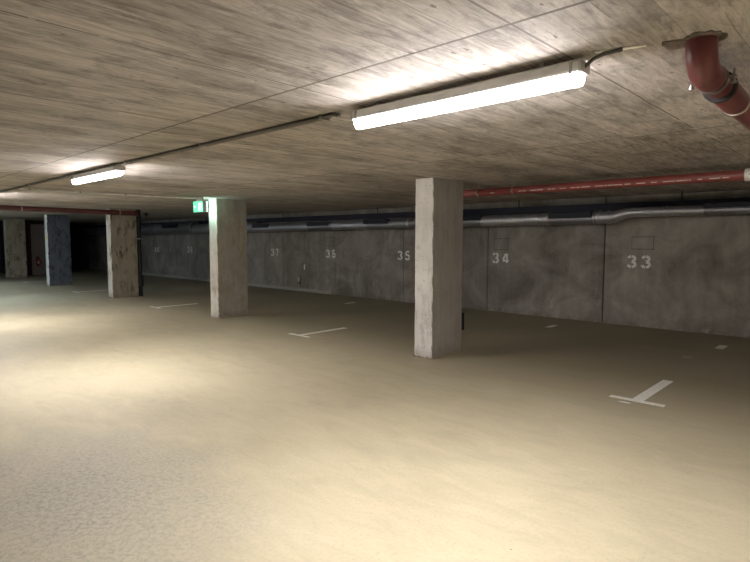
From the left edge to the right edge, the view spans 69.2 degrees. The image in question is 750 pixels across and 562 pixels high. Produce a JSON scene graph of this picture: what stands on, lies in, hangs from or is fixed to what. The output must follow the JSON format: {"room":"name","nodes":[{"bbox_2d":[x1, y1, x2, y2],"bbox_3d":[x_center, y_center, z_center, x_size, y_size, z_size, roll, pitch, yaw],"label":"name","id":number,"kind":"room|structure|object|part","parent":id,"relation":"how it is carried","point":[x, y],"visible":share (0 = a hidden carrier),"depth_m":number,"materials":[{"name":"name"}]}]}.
{"room":"parking garage","nodes":[
{"label":"parking garage","id":0,"kind":"room"},
{"bbox_2d":[0,220,43,274],"bbox_3d":[-14.800,-1.454,23.456,2.600,2.249,1.700,4,6,43],"label":"wall","id":1,"kind":"structure","parent":0,"point":[26,221],"depth_m":22.47,"materials":[{"name":"concrete"}]},
{"bbox_2d":[28,222,46,274],"bbox_3d":[-13.768,-1.342,22.596,0.090,2.160,1.060,4,6,43],"label":"door","id":2,"kind":"structure","parent":1,"relation":"in","point":[36,232],"depth_m":22.41,"materials":[{"name":"red paint"}]},
{"bbox_2d":[36,257,40,265],"bbox_3d":[-13.879,-0.805,22.360,0.198,0.385,0.131,2,5,20],"label":"fire extinguisher","id":3,"kind":"object","parent":2,"relation":"attached to","point":[38,261],"visible":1,"depth_m":22.31,"materials":[{"name":"red metal"}]},
{"bbox_2d":[0,223,88,271],"bbox_3d":[-19.392,-1.339,21.880,0.300,2.249,15.192,4,6,43],"label":"wall","id":4,"kind":"structure","parent":0,"point":[79,244],"depth_m":26.73,"materials":[{"name":"concrete"}]},
{"bbox_2d":[0,269,749,561],"bbox_3d":[-7.004,0.861,10.156,34.600,0.300,15.592,4,6,43],"label":"floor","id":5,"kind":"structure","parent":0,"point":[131,430],"depth_m":4.26,"materials":[{"name":"beige concrete"}]},
{"bbox_2d":[3,219,26,277],"bbox_3d":[-13.776,-1.249,20.816,0.333,2.249,0.700,4,6,43],"label":"concrete pillar","id":6,"kind":"structure","parent":5,"relation":"on","point":[13,229],"depth_m":20.69,"materials":[{"name":"grey concrete"}]},
{"bbox_2d":[44,215,71,285],"bbox_3d":[-10.124,-0.978,17.371,0.335,2.249,0.701,4,6,43],"label":"concrete pillar","id":7,"kind":"structure","parent":5,"relation":"on","point":[56,227],"depth_m":17.24,"materials":[{"name":"concrete"}]},
{"bbox_2d":[106,208,138,297],"bbox_3d":[-6.475,-0.707,13.927,0.331,2.249,0.696,4,6,43],"label":"concrete pillar","id":8,"kind":"structure","parent":5,"relation":"on","point":[121,230],"depth_m":13.80,"materials":[{"name":"grey concrete"}]},
{"bbox_2d":[136,210,143,295],"bbox_3d":[-6.152,-0.727,14.190,0.167,2.248,0.170,4,6,43],"label":"downpipe","id":9,"kind":"object","parent":8,"relation":"attached to","point":[138,218],"visible":0.94,"depth_m":14.15,"materials":[{"name":"metal"}]},
{"bbox_2d":[149,303,197,307],"bbox_3d":[-4.480,0.551,12.254,0.480,0.002,1.035,4,6,43],"label":"bay marking","id":10,"kind":"object","parent":5,"relation":"on","point":[194,303],"visible":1,"depth_m":12.15,"materials":[{"name":"white paint"}]},
{"bbox_2d":[209,198,247,318],"bbox_3d":[-2.820,-0.436,10.484,0.334,2.249,0.697,4,6,43],"label":"concrete pillar","id":11,"kind":"structure","parent":5,"relation":"on","point":[227,217],"depth_m":10.33,"materials":[{"name":"grey concrete"}]},
{"bbox_2d":[289,327,344,336],"bbox_3d":[-0.855,0.820,8.835,0.480,0.002,1.035,4,6,43],"label":"bay marking","id":12,"kind":"object","parent":5,"relation":"on","point":[302,335],"visible":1,"depth_m":8.73,"materials":[{"name":"white paint"}]},
{"bbox_3d":[-0.830,0.818,8.862,0.100,0.002,0.962,4,6,43],"label":"stem","id":13,"kind":"part","parent":12,"relation":"part of","materials":[{"name":"white paint"}]},
{"bbox_2d":[413,178,462,359],"bbox_3d":[0.831,-0.165,7.042,0.333,2.249,0.700,4,6,43],"label":"concrete pillar","id":14,"kind":"structure","parent":5,"relation":"on","point":[439,202],"depth_m":6.86,"materials":[{"name":"grey concrete"}]},
{"bbox_2d":[461,313,463,329],"bbox_3d":[1.133,0.540,7.323,0.120,0.230,0.093,4,6,43],"label":"junction box","id":15,"kind":"object","parent":14,"relation":"attached to","point":[462,317],"visible":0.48,"depth_m":7.28,"materials":[{"name":"black plastic"}]},
{"bbox_2d":[609,380,672,406],"bbox_3d":[2.732,1.092,5.377,0.480,0.002,1.145,4,6,43],"label":"bay marking","id":16,"kind":"object","parent":5,"relation":"on","point":[657,387],"visible":1,"depth_m":5.23,"materials":[{"name":"white paint"}]},
{"bbox_3d":[2.795,1.087,5.443,0.100,0.002,0.962,4,6,43],"label":"stem","id":17,"kind":"part","parent":16,"relation":"part of","materials":[{"name":"white paint"}]},
{"bbox_2d":[715,345,726,348],"bbox_3d":[4.847,0.923,7.606,0.100,0.002,0.320,4,6,43],"label":"line dash","id":18,"kind":"object","parent":5,"relation":"on","point":[719,346],"visible":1,"depth_m":7.57,"materials":[{"name":"white paint"}]},
{"bbox_2d":[0,0,749,223],"bbox_3d":[-7.001,-1.680,9.960,34.600,0.300,15.592,4,6,43],"label":"ceiling","id":19,"kind":"structure","parent":0,"point":[86,85],"depth_m":2.98,"materials":[{"name":"concrete"}]},
{"bbox_2d":[0,174,70,191],"bbox_3d":[-4.701,-1.318,7.443,3.230,0.026,0.077,4,6,43],"label":"conduit","id":20,"kind":"object","parent":19,"relation":"attached to","point":[69,175],"visible":0.84,"depth_m":7.20,"materials":[{"name":"metal"}]},
{"bbox_2d":[0,205,138,215],"bbox_3d":[-8.005,-1.579,11.720,0.132,0.175,5.751,4,6,43],"label":"drain pipe","id":21,"kind":"object","parent":19,"relation":"attached to","point":[2,207],"visible":1,"depth_m":12.57,"materials":[{"name":"red metal"}]},
{"bbox_2d":[70,164,125,183],"bbox_3d":[-3.005,-1.145,5.847,1.322,0.122,0.098,4,6,43],"label":"tube light","id":22,"kind":"object","parent":19,"relation":"attached to","point":[113,170],"visible":1,"depth_m":5.70,"materials":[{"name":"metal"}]},
{"bbox_2d":[72,170,123,183],"bbox_3d":[-3.003,-1.109,5.851,1.292,0.050,0.076,4,6,43],"label":"diffuser","id":23,"kind":"object","parent":22,"relation":"attached to","point":[101,174],"depth_m":5.76,"materials":[{"name":"white plastic"}]},
{"bbox_2d":[19,188,195,198],"bbox_3d":[-4.288,-1.434,8.984,2.739,0.030,0.176,-4,6,-43],"label":"conduit","id":24,"kind":"object","parent":19,"relation":"attached to","point":[21,188],"visible":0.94,"depth_m":8.85,"materials":[{"name":"metal"}]},
{"bbox_2d":[193,197,206,212],"bbox_3d":[-3.175,-1.382,9.873,0.350,0.267,0.091,4,6,43],"label":"exit sign","id":25,"kind":"object","parent":19,"relation":"hanging from","point":[200,205],"visible":1,"depth_m":9.80,"materials":[{"name":"green plastic"}]},
{"bbox_3d":[-3.204,-1.346,9.845,0.340,0.188,0.003,4,6,43],"label":"panel","id":26,"kind":"part","parent":25,"relation":"part of","materials":[{"name":"green plastic"}]},
{"bbox_3d":[-3.175,-1.348,9.875,0.350,0.198,0.080,4,6,43],"label":"casing","id":27,"kind":"part","parent":25,"relation":"part of","materials":[{"name":"green plastic"}]},
{"bbox_2d":[120,112,340,164],"bbox_3d":[-1.352,-1.070,4.285,3.110,0.026,0.077,4,6,43],"label":"conduit","id":28,"kind":"object","parent":19,"relation":"attached to","point":[320,117],"visible":1,"depth_m":3.88,"materials":[{"name":"metal"}]},
{"bbox_2d":[331,116,352,120],"bbox_3d":[-0.198,-0.957,3.194,0.176,0.054,0.022,4,6,43],"label":"cable","id":29,"kind":"object","parent":28,"relation":"attached to","point":[337,117],"visible":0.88,"depth_m":3.19,"materials":[{"name":"white plastic"}]},
{"bbox_2d":[75,191,749,235],"bbox_3d":[-2.192,-1.597,15.067,33.961,0.637,0.423,4,6,43],"label":"pipe","id":30,"kind":"object","parent":19,"relation":"hanging from","point":[743,207],"visible":0.92,"depth_m":10.68,"materials":[{"name":"metal"}]},
{"bbox_2d":[162,224,177,227],"bbox_3d":[-7.474,-1.997,19.797,1.200,0.142,0.059,4,6,43],"label":"grille","id":31,"kind":"object","parent":30,"relation":"attached to","point":[163,225],"depth_m":19.73,"materials":[{"name":"black metal"}]},
{"bbox_2d":[252,223,268,227],"bbox_3d":[-3.389,-1.634,16.063,0.810,0.122,0.059,4,6,43],"label":"grille","id":32,"kind":"object","parent":30,"relation":"attached to","point":[266,225],"depth_m":16.01,"materials":[{"name":"black metal"}]},
{"bbox_2d":[307,221,328,225],"bbox_3d":[-1.514,-1.502,14.304,0.840,0.112,0.059,4,6,43],"label":"grille","id":33,"kind":"object","parent":30,"relation":"attached to","point":[326,223],"depth_m":14.24,"materials":[{"name":"black metal"}]},
{"bbox_2d":[363,219,388,223],"bbox_3d":[0.018,-1.406,12.855,0.800,0.112,0.059,4,6,43],"label":"grille","id":34,"kind":"object","parent":30,"relation":"attached to","point":[367,221],"depth_m":12.81,"materials":[{"name":"black metal"}]},
{"bbox_2d":[463,215,481,220],"bbox_3d":[1.841,-1.288,11.134,0.780,0.107,0.059,4,6,43],"label":"grille","id":35,"kind":"object","parent":30,"relation":"attached to","point":[465,217],"depth_m":10.98,"materials":[{"name":"black metal"}]},
{"bbox_2d":[548,211,592,218],"bbox_3d":[3.450,-1.164,9.631,0.790,0.107,0.059,4,6,43],"label":"grille","id":36,"kind":"object","parent":30,"relation":"attached to","point":[563,215],"depth_m":9.58,"materials":[{"name":"black metal"}]},
{"bbox_2d":[704,201,749,207],"bbox_3d":[5.410,-1.112,7.816,1.170,0.070,0.059,4,6,43],"label":"grille","id":37,"kind":"object","parent":30,"relation":"attached to","point":[743,204],"depth_m":7.99,"materials":[{"name":"black metal"}]},
{"bbox_2d":[351,58,589,128],"bbox_3d":[0.373,-0.894,2.661,1.322,0.122,0.098,4,6,43],"label":"tube light","id":38,"kind":"object","parent":19,"relation":"attached to","point":[546,78],"visible":0.99,"depth_m":2.51,"materials":[{"name":"white plastic"}]},
{"bbox_2d":[585,47,622,67],"bbox_3d":[0.908,-0.888,2.170,0.151,0.054,0.023,4,6,39],"label":"cable","id":39,"kind":"object","parent":19,"relation":"attached to","point":[617,50],"visible":0.97,"depth_m":2.16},
{"bbox_2d":[463,168,749,197],"bbox_3d":[4.497,-1.006,4.531,9.764,0.177,0.171,4,6,43],"label":"drain pipe","id":40,"kind":"object","parent":19,"relation":"attached to","point":[732,175],"visible":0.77,"depth_m":6.14,"materials":[{"name":"red metal"}]},
{"bbox_2d":[594,44,646,53],"bbox_3d":[0.966,-0.912,2.139,0.189,0.004,0.028,2,5,27],"label":"smear","id":41,"kind":"object","parent":19,"relation":"attached to","point":[643,45],"visible":0.75,"depth_m":2.13,"materials":[{"name":"white paint"}]},
{"bbox_2d":[661,30,727,49],"bbox_3d":[1.199,-0.902,2.042,0.209,0.008,0.167,4,6,43],"label":"mortar collar","id":42,"kind":"object","parent":19,"relation":"attached to","point":[679,43],"visible":0.7,"depth_m":2.03,"materials":[{"name":"grey concrete"}]},
{"bbox_2d":[685,35,749,129],"bbox_3d":[2.603,-0.922,3.421,4.035,0.178,0.169,-4,6,-45],"label":"drain pipe","id":43,"kind":"object","parent":19,"relation":"attached to","point":[719,86],"visible":1,"depth_m":2.08,"materials":[{"name":"red metal"}]},
{"bbox_2d":[714,82,749,114],"bbox_3d":[1.552,-0.815,2.387,0.114,0.120,0.310,4,6,43],"label":"socket","id":44,"kind":"object","parent":43,"relation":"attached to","point":[738,103],"depth_m":2.37,"materials":[{"name":"red metal"}]},
{"bbox_2d":[88,190,749,337],"bbox_3d":[-1.817,-0.824,15.524,34.000,2.249,0.300,4,6,43],"label":"wall","id":45,"kind":"structure","parent":0,"point":[697,279],"depth_m":10.44,"materials":[{"name":"concrete"}]},
{"bbox_2d":[88,267,330,293],"bbox_3d":[-7.749,-0.167,20.963,18.000,0.085,0.045,4,6,43],"label":"baseboard","id":46,"kind":"structure","parent":45,"relation":"attached to","point":[143,273],"depth_m":17.12,"materials":[{"name":"grey concrete"}]},
{"bbox_2d":[298,276,300,286],"bbox_3d":[-2.191,0.020,15.683,0.090,0.320,0.076,4,6,43],"label":"stub","id":47,"kind":"object","parent":45,"relation":"attached to","point":[299,277],"visible":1,"depth_m":15.67,"materials":[{"name":"white plastic"}]},
{"bbox_2d":[325,238,333,245],"bbox_3d":[-1.220,-1.058,14.731,0.390,0.237,0.005,4,6,43],"label":"sign","id":48,"kind":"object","parent":45,"relation":"attached to","point":[329,241],"depth_m":14.74,"materials":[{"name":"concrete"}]},
{"bbox_2d":[326,250,335,257],"bbox_3d":[-1.199,-0.739,14.736,0.389,0.232,0.001,4,6,43],"label":"bay number","id":49,"kind":"object","parent":45,"relation":"attached to","point":[334,256],"visible":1,"depth_m":14.69,"materials":[{"name":"white paint"}]},
{"bbox_2d":[398,251,409,259],"bbox_3d":[0.683,-0.608,12.960,0.391,0.229,0.001,4,6,43],"label":"bay number","id":50,"kind":"object","parent":45,"relation":"attached to","point":[406,252],"visible":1,"depth_m":12.93,"materials":[{"name":"white paint"}]},
{"bbox_2d":[83,197,749,227],"bbox_3d":[-1.992,-1.745,15.266,33.960,0.125,0.195,4,6,43],"label":"cable tray","id":51,"kind":"object","parent":45,"relation":"attached to","point":[605,206],"visible":0.78,"depth_m":10.57,"materials":[{"name":"black metal"}]},
{"bbox_2d":[492,253,508,262],"bbox_3d":[2.577,-0.471,11.174,0.385,0.228,0.001,4,6,43],"label":"bay number","id":52,"kind":"object","parent":45,"relation":"attached to","point":[497,254],"visible":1,"depth_m":11.13,"materials":[{"name":"white paint"}]},
{"bbox_2d":[493,238,509,249],"bbox_3d":[2.594,-0.755,11.135,0.390,0.237,0.005,4,6,43],"label":"sign","id":53,"kind":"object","parent":45,"relation":"attached to","point":[499,243],"depth_m":11.14,"materials":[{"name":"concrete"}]},
{"bbox_2d":[627,255,650,268],"bbox_3d":[4.528,-0.330,9.334,0.392,0.228,0.001,4,6,43],"label":"bay number","id":54,"kind":"object","parent":45,"relation":"attached to","point":[629,256],"visible":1,"depth_m":9.31,"materials":[{"name":"white paint"}]},
{"bbox_2d":[632,237,653,249],"bbox_3d":[4.577,-0.647,9.262,0.410,0.217,0.005,4,6,43],"label":"sign","id":55,"kind":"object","parent":45,"relation":"attached to","point":[637,242],"depth_m":9.27,"materials":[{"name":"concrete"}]}
]}

